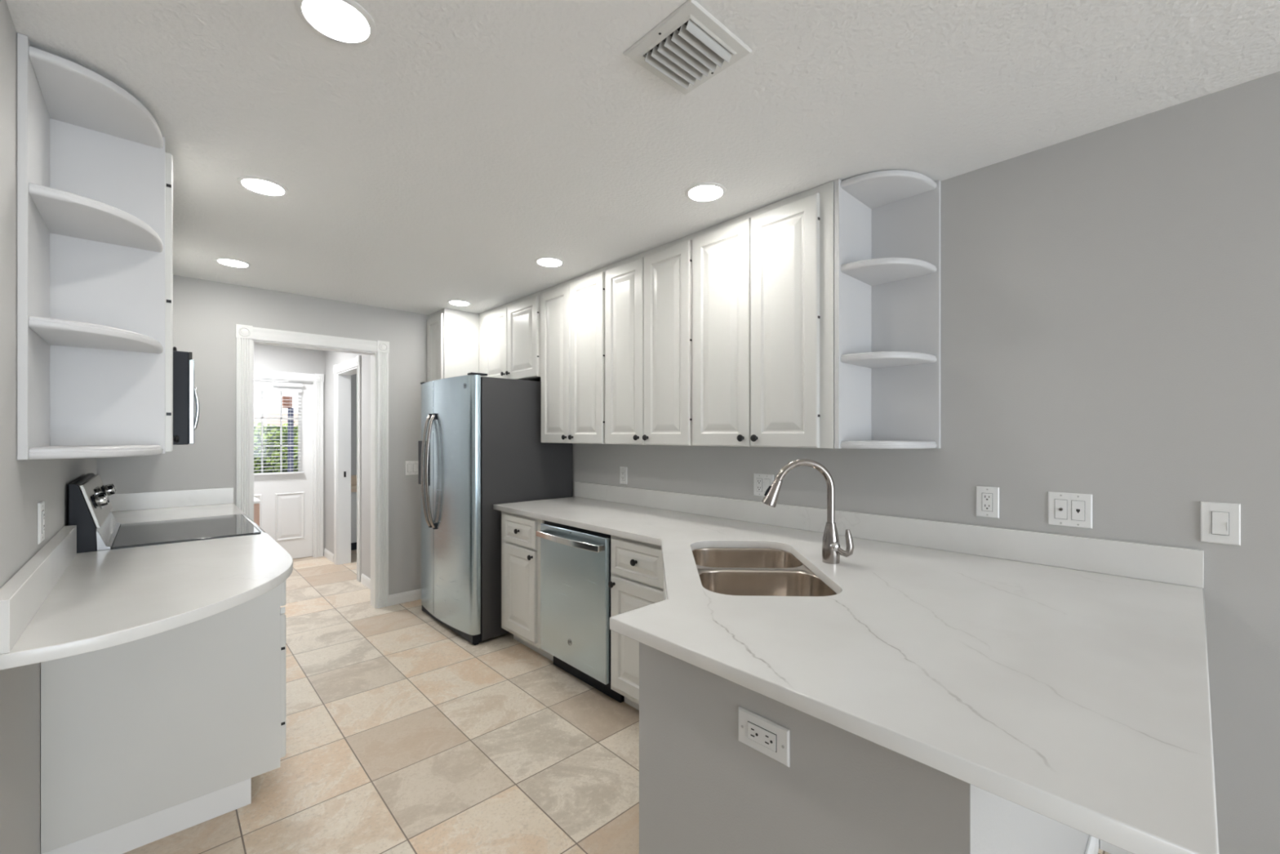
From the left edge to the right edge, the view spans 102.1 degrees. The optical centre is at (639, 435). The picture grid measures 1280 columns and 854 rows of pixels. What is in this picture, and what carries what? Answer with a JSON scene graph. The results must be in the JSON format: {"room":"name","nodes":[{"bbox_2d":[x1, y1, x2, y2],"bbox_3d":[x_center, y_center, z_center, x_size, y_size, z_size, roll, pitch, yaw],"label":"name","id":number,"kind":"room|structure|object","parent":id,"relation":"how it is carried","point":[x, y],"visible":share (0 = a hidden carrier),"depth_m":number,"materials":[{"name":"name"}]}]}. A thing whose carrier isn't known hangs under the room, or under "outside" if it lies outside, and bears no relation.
{"room":"kitchen","nodes":[
{"label":"kitchen","id":0,"kind":"room"},
{"bbox_2d":[0,0,97,853],"bbox_3d":[-2.304,0.175,2.001,0.120,2.390,2.790,0,0,-43],"label":"wall","id":1,"kind":"structure","parent":0,"point":[24,483],"depth_m":1.30,"materials":[{"name":"grey paint"}]},
{"bbox_2d":[0,524,76,653],"bbox_3d":[-1.754,0.400,1.525,0.032,0.112,1.236,0,0,-43],"label":"backsplash","id":2,"kind":"structure","parent":1,"relation":"attached to","point":[22,596],"depth_m":1.31,"materials":[{"name":"white stone"}]},
{"bbox_2d":[37,500,44,544],"bbox_3d":[-1.814,0.262,1.570,0.008,0.122,0.082,0,0,-43],"label":"wall outlet","id":3,"kind":"object","parent":1,"relation":"attached to","point":[41,505],"visible":1,"depth_m":1.55,"materials":[{"name":"white plastic"}]},
{"bbox_2d":[41,510,44,533],"bbox_3d":[-1.812,0.262,1.571,0.003,0.068,0.035,0,0,-43],"label":"receptacle","id":4,"kind":"object","parent":3,"relation":"attached to","point":[42,511],"depth_m":1.57,"materials":[{"name":"grey plastic"}]},
{"bbox_2d":[17,32,164,459],"bbox_3d":[-1.605,-0.478,1.545,0.279,1.080,0.390,0,0,-43],"label":"corner shelf","id":5,"kind":"object","parent":1,"relation":"attached to","point":[91,156],"visible":1,"depth_m":1.61,"materials":[{"name":"white wood"}]},
{"bbox_2d":[164,152,179,451],"bbox_3d":[-1.907,-0.480,1.905,0.328,1.076,0.548,0,0,-43],"label":"upper cabinet","id":6,"kind":"object","parent":1,"relation":"attached to","point":[169,438],"visible":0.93,"depth_m":1.79,"materials":[{"name":"white paint"}]},
{"bbox_2d":[173,350,199,444],"bbox_3d":[-2.321,-0.157,2.417,0.421,0.410,0.754,0,0,-43],"label":"microwave","id":7,"kind":"object","parent":1,"relation":"attached to","point":[184,391],"visible":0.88,"depth_m":2.23,"materials":[{"name":"black metal"}]},
{"bbox_2d":[97,275,428,595],"bbox_3d":[-2.361,0.175,3.938,2.680,2.390,0.120,0,0,-43],"label":"wall","id":8,"kind":"structure","parent":0,"point":[206,313],"depth_m":3.55,"materials":[{"name":"grey paint"}]},
{"bbox_2d":[107,487,233,511],"bbox_3d":[-2.971,0.403,3.271,0.634,0.104,0.020,0,0,-43],"label":"backsplash","id":9,"kind":"structure","parent":8,"relation":"attached to","point":[182,498],"depth_m":3.27,"materials":[{"name":"white stone"}]},
{"bbox_2d":[235,324,389,608],"bbox_3d":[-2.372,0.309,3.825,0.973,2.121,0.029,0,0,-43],"label":"trim","id":10,"kind":"structure","parent":8,"relation":"attached to","point":[245,334],"depth_m":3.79,"materials":[{"name":"white paint"}]},
{"bbox_2d":[388,588,421,605],"bbox_3d":[-1.915,1.327,4.261,0.298,0.085,0.014,0,0,-43],"label":"baseboard","id":11,"kind":"structure","parent":8,"relation":"attached to","point":[412,595],"depth_m":4.24,"materials":[{"name":"white paint"}]},
{"bbox_2d":[404,460,418,475],"bbox_3d":[-1.886,0.270,4.291,0.112,0.116,0.011,0,0,-43],"label":"light switch","id":12,"kind":"object","parent":8,"relation":"attached to","point":[411,468],"visible":1,"depth_m":4.29,"materials":[{"name":"white plastic"}]},
{"bbox_2d":[253,386,304,475],"bbox_3d":[-3.953,-0.045,5.575,0.565,0.930,0.039,0,0,-43],"label":"window blind","id":13,"kind":"object","parent":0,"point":[258,388],"visible":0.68,"depth_m":5.61,"materials":[{"name":"white plastic"}]},
{"bbox_2d":[253,343,324,555],"bbox_3d":[-4.329,0.175,5.300,2.140,2.390,0.143,0,0,-43],"label":"wall","id":14,"kind":"structure","parent":0,"point":[266,357],"depth_m":5.69,"materials":[{"name":"grey paint"}]},
{"bbox_2d":[253,380,312,558],"bbox_3d":[-4.016,0.386,5.577,0.832,1.956,0.056,0,0,-43],"label":"door","id":15,"kind":"structure","parent":14,"relation":"in","point":[286,506],"depth_m":5.71,"materials":[{"name":"white paint"}]},
{"bbox_2d":[253,378,302,387],"bbox_3d":[-3.956,-0.561,5.564,0.565,0.064,0.066,0,0,-43],"label":"window blind","id":16,"kind":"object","parent":15,"relation":"attached to","point":[278,383],"depth_m":5.62,"materials":[{"name":"white plastic"}]},
{"bbox_2d":[253,369,324,557],"bbox_3d":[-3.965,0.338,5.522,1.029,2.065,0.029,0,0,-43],"label":"trim","id":17,"kind":"structure","parent":14,"relation":"attached to","point":[318,379],"depth_m":5.83,"materials":[{"name":"white paint"}]},
{"bbox_2d":[324,351,370,578],"bbox_3d":[-2.789,0.175,5.130,0.120,2.390,2.207,0,0,-43],"label":"wall","id":18,"kind":"structure","parent":0,"point":[331,357],"depth_m":4.86,"materials":[{"name":"grey paint"}]},
{"bbox_2d":[337,366,356,564],"bbox_3d":[-2.895,0.355,5.245,0.127,2.030,0.779,0,0,-43],"label":"trim","id":19,"kind":"structure","parent":18,"relation":"attached to","point":[344,378],"depth_m":5.52,"materials":[{"name":"white paint"}]},
{"bbox_2d":[333,355,361,581],"bbox_3d":[-2.950,0.310,5.194,0.029,2.120,0.954,0,0,-43],"label":"trim","id":20,"kind":"structure","parent":18,"relation":"attached to","point":[356,362],"depth_m":4.89,"materials":[{"name":"white paint"}]},
{"bbox_2d":[324,548,370,589],"bbox_3d":[-2.840,1.327,5.085,0.014,0.085,2.200,0,0,-43],"label":"baseboard","id":21,"kind":"structure","parent":18,"relation":"attached to","point":[365,580],"depth_m":4.79,"materials":[{"name":"white paint"}]},
{"bbox_2d":[351,373,356,475],"bbox_3d":[-3.358,0.175,7.001,1.600,2.390,0.120,0,0,-43],"label":"wall","id":22,"kind":"structure","parent":0,"point":[353,377],"depth_m":6.63,"materials":[{"name":"grey paint"}]},
{"bbox_2d":[351,475,356,484],"bbox_3d":[-3.485,0.572,6.781,1.065,0.124,0.022,0,0,-43],"label":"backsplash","id":23,"kind":"structure","parent":22,"relation":"attached to","point":[353,477],"depth_m":6.61,"materials":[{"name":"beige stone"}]},
{"bbox_2d":[426,308,479,382],"bbox_3d":[-1.471,0.176,4.459,0.666,2.388,0.328,0,0,-43],"label":"upper cabinet","id":24,"kind":"object","parent":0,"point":[452,335],"visible":0.08,"depth_m":4.23,"materials":[{"name":"white paint"}]},
{"bbox_2d":[122,549,1111,853],"bbox_3d":[-1.138,1.420,0.853,6.900,0.100,12.400,0,0,-43],"label":"floor","id":25,"kind":"structure","parent":0,"point":[405,734],"depth_m":2.25,"materials":[{"name":"tile"}]},
{"bbox_2d":[40,580,285,853],"bbox_3d":[-1.785,0.930,1.992,0.625,0.880,0.558,0,0,-43],"label":"base cabinet","id":26,"kind":"object","parent":25,"relation":"on","point":[144,740],"visible":0.82,"depth_m":1.75,"materials":[{"name":"white paint"}]},
{"bbox_2d":[0,524,293,670],"bbox_3d":[-1.541,0.416,1.738,0.634,0.144,1.265,0,0,-43],"label":"countertop","id":27,"kind":"structure","parent":26,"relation":"on","point":[62,602],"depth_m":1.49,"materials":[{"name":"white stone"}]},
{"bbox_2d":[68,473,266,553],"bbox_3d":[-2.218,0.778,2.500,0.666,1.183,0.763,0,0,-43],"label":"range","id":28,"kind":"object","parent":25,"relation":"on","point":[90,506],"visible":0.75,"depth_m":2.27,"materials":[{"name":"metal"}]},
{"bbox_2d":[111,514,260,549],"bbox_3d":[-2.200,0.457,2.517,0.487,0.015,0.758,0,0,-43],"label":"cooktop","id":29,"kind":"object","parent":28,"relation":"in","point":[123,535],"depth_m":2.45,"materials":[{"name":"black glass"}]},
{"bbox_2d":[253,496,261,526],"bbox_3d":[-3.883,0.978,4.731,0.585,0.785,0.804,0,0,-43],"label":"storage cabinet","id":30,"kind":"object","parent":25,"relation":"on","point":[256,502],"visible":0.13,"depth_m":4.62,"materials":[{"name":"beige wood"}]},
{"bbox_2d":[351,475,356,550],"bbox_3d":[-3.299,0.940,6.582,1.065,0.860,0.567,0,0,-43],"label":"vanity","id":31,"kind":"object","parent":25,"relation":"on","point":[353,477],"visible":0.02,"depth_m":6.13,"materials":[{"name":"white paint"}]},
{"bbox_2d":[418,372,572,644],"bbox_3d":[-1.145,0.481,3.913,0.905,1.778,0.912,0,0,-43],"label":"refrigerator","id":32,"kind":"object","parent":25,"relation":"on","point":[481,446],"visible":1,"depth_m":3.51,"materials":[{"name":"grey metal"}]},
{"bbox_2d":[501,511,553,661],"bbox_3d":[-0.537,0.930,3.437,0.672,0.880,0.502,0,0,-43],"label":"base cabinet","id":33,"kind":"object","parent":25,"relation":"on","point":[520,544],"visible":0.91,"depth_m":3.21,"materials":[{"name":"white paint"}]},
{"bbox_2d":[493,481,1218,853],"bbox_3d":[0.072,0.416,2.216,1.468,0.144,3.178,0,0,-43],"label":"countertop","id":34,"kind":"structure","parent":33,"relation":"on","point":[1062,678],"depth_m":1.12,"materials":[{"name":"white stone"}]},
{"bbox_2d":[692,547,837,595],"bbox_3d":[0.408,0.586,1.857,0.477,0.193,0.840,0,0,2],"label":"sink","id":35,"kind":"object","parent":34,"relation":"in","point":[743,571],"visible":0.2,"depth_m":1.87,"materials":[{"name":"silver metal"}]},
{"bbox_2d":[761,458,853,564],"bbox_3d":[0.599,0.270,1.865,0.316,0.371,0.078,0,0,8],"label":"faucet","id":36,"kind":"object","parent":34,"relation":"on","point":[832,550],"visible":1,"depth_m":1.85,"materials":[{"name":"silver metal"}]},
{"bbox_2d":[535,520,624,702],"bbox_3d":[-0.176,0.930,3.000,0.665,0.879,0.616,0,0,-43],"label":"dishwasher","id":37,"kind":"object","parent":25,"relation":"on","point":[575,562],"visible":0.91,"depth_m":2.77,"materials":[{"name":"silver metal"}]},
{"bbox_2d":[608,534,663,710],"bbox_3d":[0.198,0.930,2.649,0.672,0.880,0.396,0,0,-43],"label":"base cabinet","id":38,"kind":"object","parent":25,"relation":"on","point":[637,567],"visible":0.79,"depth_m":2.47,"materials":[{"name":"white paint"}]},
{"bbox_2d":[663,573,666,599],"bbox_3d":[0.137,0.942,1.891,0.154,0.856,0.958,0,0,2],"label":"base cabinet","id":39,"kind":"object","parent":25,"relation":"on","point":[664,588],"visible":0.02,"depth_m":1.80,"materials":[{"name":"white paint"}]},
{"bbox_3d":[-2.732,0.930,3.028,0.654,0.880,0.700,0,0,-43],"label":"base cabinet","id":40,"kind":"object","parent":25,"relation":"on","visible":0},
{"bbox_2d":[107,487,245,524],"bbox_3d":[-2.739,0.419,3.022,0.634,0.137,0.702,0,0,-43],"label":"countertop","id":41,"kind":"structure","parent":40,"relation":"on","point":[137,507],"depth_m":3.19,"materials":[{"name":"white stone"}]},
{"bbox_2d":[5,0,1279,315],"bbox_3d":[-1.138,-1.080,0.853,6.900,0.120,12.400,0,0,-43],"label":"ceiling","id":42,"kind":"structure","parent":0,"point":[425,164],"depth_m":1.61,"materials":[{"name":"white paint"}]},
{"bbox_2d":[213,257,251,267],"bbox_3d":[-2.401,-1.017,3.053,0.172,0.006,0.172,0,0,-43],"label":"recessed light","id":43,"kind":"object","parent":42,"relation":"in","point":[231,262],"visible":1,"depth_m":3.04,"materials":[{"name":"white paint"}]},
{"bbox_2d":[217,259,247,266],"bbox_3d":[-2.401,-1.017,3.053,0.137,0.001,0.137,0,0,-43],"label":"diffuser","id":44,"kind":"object","parent":43,"relation":"attached to","point":[233,263],"depth_m":3.05,"materials":[{"name":"white plastic"}]},
{"bbox_2d":[236,175,288,196],"bbox_3d":[-1.541,-1.017,2.118,0.172,0.006,0.172,0,0,-43],"label":"recessed light","id":45,"kind":"object","parent":42,"relation":"in","point":[257,184],"visible":1,"depth_m":2.11,"materials":[{"name":"white paint"}]},
{"bbox_2d":[242,178,284,195],"bbox_3d":[-1.541,-1.017,2.118,0.137,0.001,0.137,0,0,-43],"label":"diffuser","id":46,"kind":"object","parent":45,"relation":"attached to","point":[261,186],"depth_m":2.11,"materials":[{"name":"white plastic"}]},
{"bbox_2d":[294,0,376,45],"bbox_3d":[-0.741,-1.017,1.265,0.172,0.006,0.172,0,0,-43],"label":"recessed light","id":47,"kind":"object","parent":42,"relation":"in","point":[346,22],"visible":1,"depth_m":1.27,"materials":[{"name":"white paint"}]},
{"bbox_2d":[447,299,471,306],"bbox_3d":[-1.388,-1.017,3.976,0.172,0.006,0.172,0,0,-43],"label":"recessed light","id":48,"kind":"object","parent":42,"relation":"in","point":[455,302],"visible":1,"depth_m":3.96,"materials":[{"name":"white paint"}]},
{"bbox_2d":[449,301,468,305],"bbox_3d":[-1.388,-1.017,3.976,0.137,0.001,0.137,0,0,-43],"label":"diffuser","id":49,"kind":"object","parent":48,"relation":"attached to","point":[455,303],"depth_m":3.98,"materials":[{"name":"white plastic"}]},
{"bbox_2d":[534,256,564,266],"bbox_3d":[-0.531,-1.017,3.041,0.172,0.006,0.172,0,0,-43],"label":"recessed light","id":50,"kind":"object","parent":42,"relation":"in","point":[547,261],"visible":1,"depth_m":3.03,"materials":[{"name":"white paint"}]},
{"bbox_2d":[537,258,561,266],"bbox_3d":[-0.531,-1.017,3.041,0.137,0.001,0.137,0,0,-43],"label":"diffuser","id":51,"kind":"object","parent":50,"relation":"attached to","point":[543,262],"depth_m":3.04,"materials":[{"name":"white plastic"}]},
{"bbox_2d":[622,0,752,94],"bbox_3d":[0.127,-1.007,1.376,0.244,0.025,0.241,0,0,-43],"label":"ceiling vent","id":52,"kind":"object","parent":42,"relation":"in","point":[690,46],"visible":1,"depth_m":1.35,"materials":[{"name":"grey metal"}]},
{"bbox_2d":[684,182,726,202],"bbox_3d":[0.275,-1.017,2.171,0.172,0.006,0.172,0,0,-43],"label":"recessed light","id":53,"kind":"object","parent":42,"relation":"in","point":[704,192],"visible":1,"depth_m":2.16,"materials":[{"name":"white paint"}]},
{"bbox_2d":[688,185,722,199],"bbox_3d":[0.275,-1.017,2.171,0.137,0.001,0.137,0,0,-43],"label":"diffuser","id":54,"kind":"object","parent":53,"relation":"attached to","point":[695,192],"depth_m":2.16,"materials":[{"name":"white plastic"}]},
{"bbox_2d":[639,642,1088,853],"bbox_3d":[0.761,0.929,1.530,1.400,0.881,0.736,0,0,-43],"label":"wall","id":55,"kind":"structure","parent":0,"point":[703,789],"depth_m":1.04,"materials":[{"name":"grey paint"}]},
{"bbox_2d":[738,706,790,767],"bbox_3d":[0.247,0.608,1.047,0.008,0.072,0.120,0,0,-43],"label":"wall outlet","id":56,"kind":"object","parent":55,"relation":"attached to","point":[764,735],"visible":1,"depth_m":1.04,"materials":[{"name":"white plastic"}]},
{"bbox_2d":[747,720,776,751],"bbox_3d":[0.246,0.608,1.046,0.001,0.035,0.068,0,0,-43],"label":"receptacle","id":57,"kind":"object","parent":56,"relation":"attached to","point":[762,735],"depth_m":1.04,"materials":[{"name":"white plastic"}]},
{"bbox_2d":[572,71,1279,853],"bbox_3d":[1.784,0.175,1.548,0.120,2.390,9.270,0,0,-43],"label":"wall","id":58,"kind":"structure","parent":0,"point":[1110,295],"depth_m":1.67,"materials":[{"name":"grey paint"}]},
{"bbox_2d":[479,290,541,381],"bbox_3d":[-0.923,-0.717,4.086,0.373,0.603,0.959,0,0,-43],"label":"upper cabinet","id":59,"kind":"object","parent":58,"relation":"attached to","point":[510,333],"visible":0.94,"depth_m":3.91,"materials":[{"name":"white paint"}]},
{"bbox_2d":[541,266,606,444],"bbox_3d":[-0.349,-0.483,3.471,0.373,1.070,0.716,0,0,-43],"label":"upper cabinet","id":60,"kind":"object","parent":58,"relation":"attached to","point":[573,310],"visible":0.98,"depth_m":3.32,"materials":[{"name":"white paint"}]},
{"bbox_2d":[619,466,627,484],"bbox_3d":[-0.112,0.270,3.485,0.008,0.116,0.074,0,0,-43],"label":"wall outlet","id":61,"kind":"object","parent":58,"relation":"attached to","point":[623,470],"visible":1,"depth_m":3.48,"materials":[{"name":"white plastic"}]},
{"bbox_2d":[621,470,624,480],"bbox_3d":[-0.114,0.270,3.483,0.003,0.066,0.033,0,0,-43],"label":"receptacle","id":62,"kind":"object","parent":61,"relation":"attached to","point":[622,471],"depth_m":3.48,"materials":[{"name":"grey plastic"}]},
{"bbox_2d":[604,233,693,445],"bbox_3d":[0.133,-0.483,2.954,0.373,1.070,0.693,0,0,-43],"label":"upper cabinet","id":63,"kind":"object","parent":58,"relation":"attached to","point":[648,294],"visible":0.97,"depth_m":2.81,"materials":[{"name":"white paint"}]},
{"bbox_2d":[692,180,834,448],"bbox_3d":[0.622,-0.483,2.430,0.373,1.070,0.736,0,0,-43],"label":"upper cabinet","id":64,"kind":"object","parent":58,"relation":"attached to","point":[763,277],"visible":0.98,"depth_m":2.27,"materials":[{"name":"white paint"}]},
{"bbox_2d":[753,473,773,496],"bbox_3d":[0.638,0.258,2.679,0.011,0.116,0.120,0,0,-43],"label":"wall outlet","id":65,"kind":"object","parent":58,"relation":"attached to","point":[762,482],"visible":0.87,"depth_m":2.69,"materials":[{"name":"white plastic"}]},
{"bbox_2d":[756,478,762,491],"bbox_3d":[0.621,0.258,2.695,0.003,0.066,0.033,0,0,-43],"label":"receptacle","id":66,"kind":"object","parent":65,"relation":"attached to","point":[759,481],"depth_m":2.69,"materials":[{"name":"grey plastic"}]},
{"bbox_2d":[834,169,940,448],"bbox_3d":[0.991,-0.483,2.072,0.321,1.070,0.288,0,0,-43],"label":"corner shelf","id":67,"kind":"object","parent":58,"relation":"attached to","point":[887,223],"visible":1,"depth_m":2.12,"materials":[{"name":"white wood"}]},
{"bbox_2d":[574,481,1204,587],"bbox_3d":[0.602,0.400,2.710,0.020,0.112,3.178,0,0,-43],"label":"backsplash","id":68,"kind":"structure","parent":58,"relation":"attached to","point":[1155,562],"depth_m":2.01,"materials":[{"name":"white stone"}]},
{"bbox_2d":[976,485,999,518],"bbox_3d":[1.313,0.252,1.957,0.008,0.116,0.074,0,0,-43],"label":"wall outlet","id":69,"kind":"object","parent":58,"relation":"attached to","point":[987,497],"visible":1,"depth_m":1.95,"materials":[{"name":"white plastic"}]},
{"bbox_2d":[982,493,992,511],"bbox_3d":[1.312,0.252,1.955,0.003,0.068,0.035,0,0,-43],"label":"receptacle","id":70,"kind":"object","parent":69,"relation":"attached to","point":[987,498],"depth_m":1.95,"materials":[{"name":"grey plastic"}]},
{"bbox_2d":[1048,491,1092,528],"bbox_3d":[1.475,0.256,1.778,0.016,0.116,0.118,0,0,-43],"label":"cable plate","id":71,"kind":"object","parent":58,"relation":"attached to","point":[1064,508],"visible":1,"depth_m":1.78,"materials":[{"name":"white plastic"}]},
{"bbox_2d":[1084,835,1133,853],"bbox_3d":[2.697,1.327,-0.472,1.300,0.085,4.831,0,0,-43],"label":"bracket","id":72,"kind":"structure","parent":58,"relation":"attached to","point":[1093,845],"depth_m":1.68,"materials":[{"name":"white paint"}]},
{"bbox_2d":[1200,501,1240,545],"bbox_3d":[1.711,0.259,1.527,0.013,0.121,0.079,0,0,-43],"label":"light switch","id":73,"kind":"object","parent":58,"relation":"attached to","point":[1220,522],"visible":1,"depth_m":1.52,"materials":[{"name":"white plastic"}]},
{"label":"outside","id":74,"kind":"structure","parent":0,"visible":0},
{"bbox_3d":[-7.318,1.470,9.310,14.000,0.100,8.400,0,0,-43],"label":"ground","id":75,"kind":"structure","parent":74,"visible":0},
{"bbox_2d":[253,421,297,473],"bbox_3d":[-4.988,0.579,7.104,3.679,1.930,0.820,0,0,-43],"label":"hedge","id":76,"kind":"object","parent":75,"relation":"on","point":[273,453],"visible":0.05,"depth_m":7.14,"materials":[{"name":"green plant"}]},
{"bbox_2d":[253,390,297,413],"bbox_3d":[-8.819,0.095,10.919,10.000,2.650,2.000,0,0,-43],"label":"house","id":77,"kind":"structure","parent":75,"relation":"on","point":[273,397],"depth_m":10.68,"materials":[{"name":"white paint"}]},
{"bbox_2d":[253,412,297,426],"bbox_3d":[-5.486,0.535,8.079,7.000,1.770,0.100,0,0,-43],"label":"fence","id":78,"kind":"object","parent":75,"relation":"on","point":[272,421],"visible":0.02,"depth_m":7.91,"materials":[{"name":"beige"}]},
{"bbox_2d":[282,395,293,471],"bbox_3d":[-4.498,0.460,6.608,0.118,1.920,0.100,0,0,-43],"label":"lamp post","id":79,"kind":"object","parent":75,"relation":"on","point":[287,403],"visible":0.56,"depth_m":6.60,"materials":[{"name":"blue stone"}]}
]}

